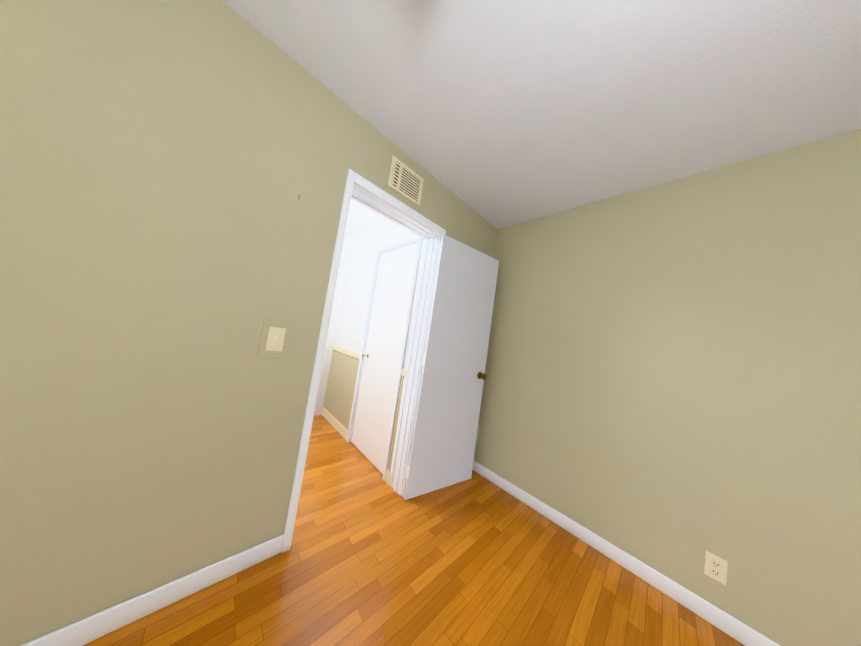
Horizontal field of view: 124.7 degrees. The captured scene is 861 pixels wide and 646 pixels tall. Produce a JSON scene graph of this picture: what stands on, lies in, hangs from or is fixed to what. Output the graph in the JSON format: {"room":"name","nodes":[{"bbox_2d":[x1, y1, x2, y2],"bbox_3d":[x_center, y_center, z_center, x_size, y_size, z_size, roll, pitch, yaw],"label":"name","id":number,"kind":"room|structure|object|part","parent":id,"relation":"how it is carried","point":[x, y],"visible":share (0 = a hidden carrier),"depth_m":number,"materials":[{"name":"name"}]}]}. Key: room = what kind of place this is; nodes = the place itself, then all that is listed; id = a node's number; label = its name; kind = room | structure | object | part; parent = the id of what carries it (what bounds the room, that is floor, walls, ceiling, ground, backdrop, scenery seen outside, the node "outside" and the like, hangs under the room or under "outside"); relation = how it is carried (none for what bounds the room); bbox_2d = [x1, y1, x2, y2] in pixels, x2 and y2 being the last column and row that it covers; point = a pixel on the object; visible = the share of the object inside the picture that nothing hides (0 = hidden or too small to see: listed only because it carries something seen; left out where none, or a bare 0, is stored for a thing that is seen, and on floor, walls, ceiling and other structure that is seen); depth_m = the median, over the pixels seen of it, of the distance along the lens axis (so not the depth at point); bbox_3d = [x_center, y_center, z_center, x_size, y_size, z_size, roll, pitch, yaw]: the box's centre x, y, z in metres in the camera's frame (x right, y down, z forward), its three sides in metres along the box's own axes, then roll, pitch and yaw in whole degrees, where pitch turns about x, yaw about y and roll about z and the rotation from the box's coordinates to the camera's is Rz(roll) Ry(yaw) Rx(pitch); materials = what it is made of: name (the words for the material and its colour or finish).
{"room":"empty bedroom","nodes":[
{"label":"empty bedroom","id":0,"kind":"room"},
{"bbox_2d":[0,0,496,645],"bbox_3d":[-0.860,-0.070,1.081,4.000,2.440,0.120,12,-5,-43],"label":"wall","id":1,"kind":"structure","parent":0,"point":[166,240],"depth_m":0.84,"materials":[{"name":"paint"}]},
{"bbox_2d":[20,534,283,645],"bbox_3d":[-0.984,1.095,0.961,3.760,0.088,0.012,12,-5,-43],"label":"baseboard","id":2,"kind":"structure","parent":1,"relation":"attached to","point":[84,631],"depth_m":0.87,"materials":[{"name":"white paint"}]},
{"bbox_2d":[257,318,292,358],"bbox_3d":[-0.752,0.079,1.098,0.120,0.190,0.019,12,-5,-43],"label":"light switch","id":3,"kind":"object","parent":1,"relation":"attached to","point":[275,338],"visible":1,"depth_m":1.10,"materials":[{"name":"plastic"}]},
{"bbox_2d":[281,169,445,552],"bbox_3d":[-0.373,0.207,1.564,0.829,2.093,0.164,12,-5,-43],"label":"door frame","id":4,"kind":"structure","parent":1,"relation":"attached to","point":[358,186],"depth_m":1.63,"materials":[{"name":"white paint"}]},
{"bbox_3d":[-0.427,0.224,1.604,0.760,2.050,0.034,12,-5,-43],"label":"left hall door jamb trim","id":5,"kind":"part","parent":4,"relation":"part of","materials":[{"name":"white wood"}]},
{"bbox_2d":[387,155,423,205],"bbox_3d":[-0.165,-0.986,1.576,0.280,0.210,0.011,12,-5,-43],"label":"air vent","id":6,"kind":"object","parent":1,"relation":"in","point":[404,180],"visible":1,"depth_m":1.56,"materials":[{"name":"beige plastic"}]},
{"bbox_2d":[403,234,498,499],"bbox_3d":[0.240,0.350,1.891,0.682,2.012,0.205,12,-5,-43],"label":"bedroom door","id":7,"kind":"structure","parent":1,"relation":"in","point":[447,411],"depth_m":1.85,"materials":[{"name":"white paint"}]},
{"bbox_2d":[314,232,352,414],"bbox_3d":[-1.995,-0.151,2.414,1.970,2.440,0.120,12,-5,-43],"label":"wall","id":8,"kind":"structure","parent":0,"point":[337,301],"depth_m":3.00,"materials":[{"name":"white paint"}]},
{"bbox_2d":[334,218,424,368],"bbox_3d":[-0.690,0.046,2.534,0.120,2.440,1.750,12,-5,-43],"label":"wall","id":9,"kind":"structure","parent":0,"point":[368,243],"depth_m":2.66,"materials":[{"name":"white paint"}]},
{"bbox_2d":[358,331,362,341],"bbox_3d":[-0.786,0.152,2.513,0.014,0.116,0.070,12,-5,-43],"label":"hall light switch","id":10,"kind":"object","parent":9,"relation":"attached to","point":[360,336],"visible":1,"depth_m":2.51,"materials":[{"name":"white plastic"}]},
{"bbox_2d":[321,345,406,485],"bbox_3d":[-0.807,0.792,2.396,0.016,0.915,1.630,12,-5,-43],"label":"wainscoting","id":11,"kind":"structure","parent":9,"relation":"attached to","point":[339,393],"depth_m":2.60,"materials":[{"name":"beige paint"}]},
{"bbox_2d":[346,237,421,480],"bbox_3d":[-0.433,0.252,2.207,0.138,2.066,0.742,12,-5,-43],"label":"door frame","id":12,"kind":"structure","parent":9,"relation":"attached to","point":[416,240],"depth_m":2.19,"materials":[{"name":"white paint"}]},
{"bbox_2d":[351,243,417,473],"bbox_3d":[-0.474,0.260,2.167,0.103,2.018,0.666,12,-5,-43],"label":"hall door","id":13,"kind":"structure","parent":9,"relation":"in","point":[381,354],"depth_m":2.15,"materials":[{"name":"white paint"}]},
{"bbox_2d":[83,415,743,645],"bbox_3d":[-0.422,1.238,0.407,4.090,0.100,5.340,12,-5,-43],"label":"floor","id":14,"kind":"structure","parent":0,"point":[476,559],"depth_m":1.13,"materials":[{"name":"brown wood"}]},
{"bbox_2d":[222,0,860,234],"bbox_3d":[-0.058,-1.271,0.565,4.090,0.100,5.340,12,-5,-43],"label":"ceiling","id":15,"kind":"structure","parent":0,"point":[497,114],"depth_m":1.02,"materials":[{"name":"white paint"}]},
{"bbox_2d":[474,128,860,645],"bbox_3d":[1.714,0.309,1.142,0.120,2.440,3.350,12,-5,-43],"label":"wall","id":16,"kind":"structure","parent":0,"point":[672,386],"depth_m":1.25,"materials":[{"name":"paint"}]},
{"bbox_2d":[472,461,779,645],"bbox_3d":[1.498,1.460,1.024,0.012,0.088,3.350,12,-5,-43],"label":"baseboard","id":17,"kind":"structure","parent":16,"relation":"attached to","point":[733,627],"depth_m":1.30,"materials":[{"name":"white paint"}]},
{"bbox_2d":[704,551,727,585],"bbox_3d":[1.439,1.235,1.138,0.008,0.114,0.070,12,-5,-43],"label":"electrical outlet","id":18,"kind":"object","parent":16,"relation":"attached to","point":[715,567],"visible":1,"depth_m":1.14,"materials":[{"name":"beige plastic"}]}
]}

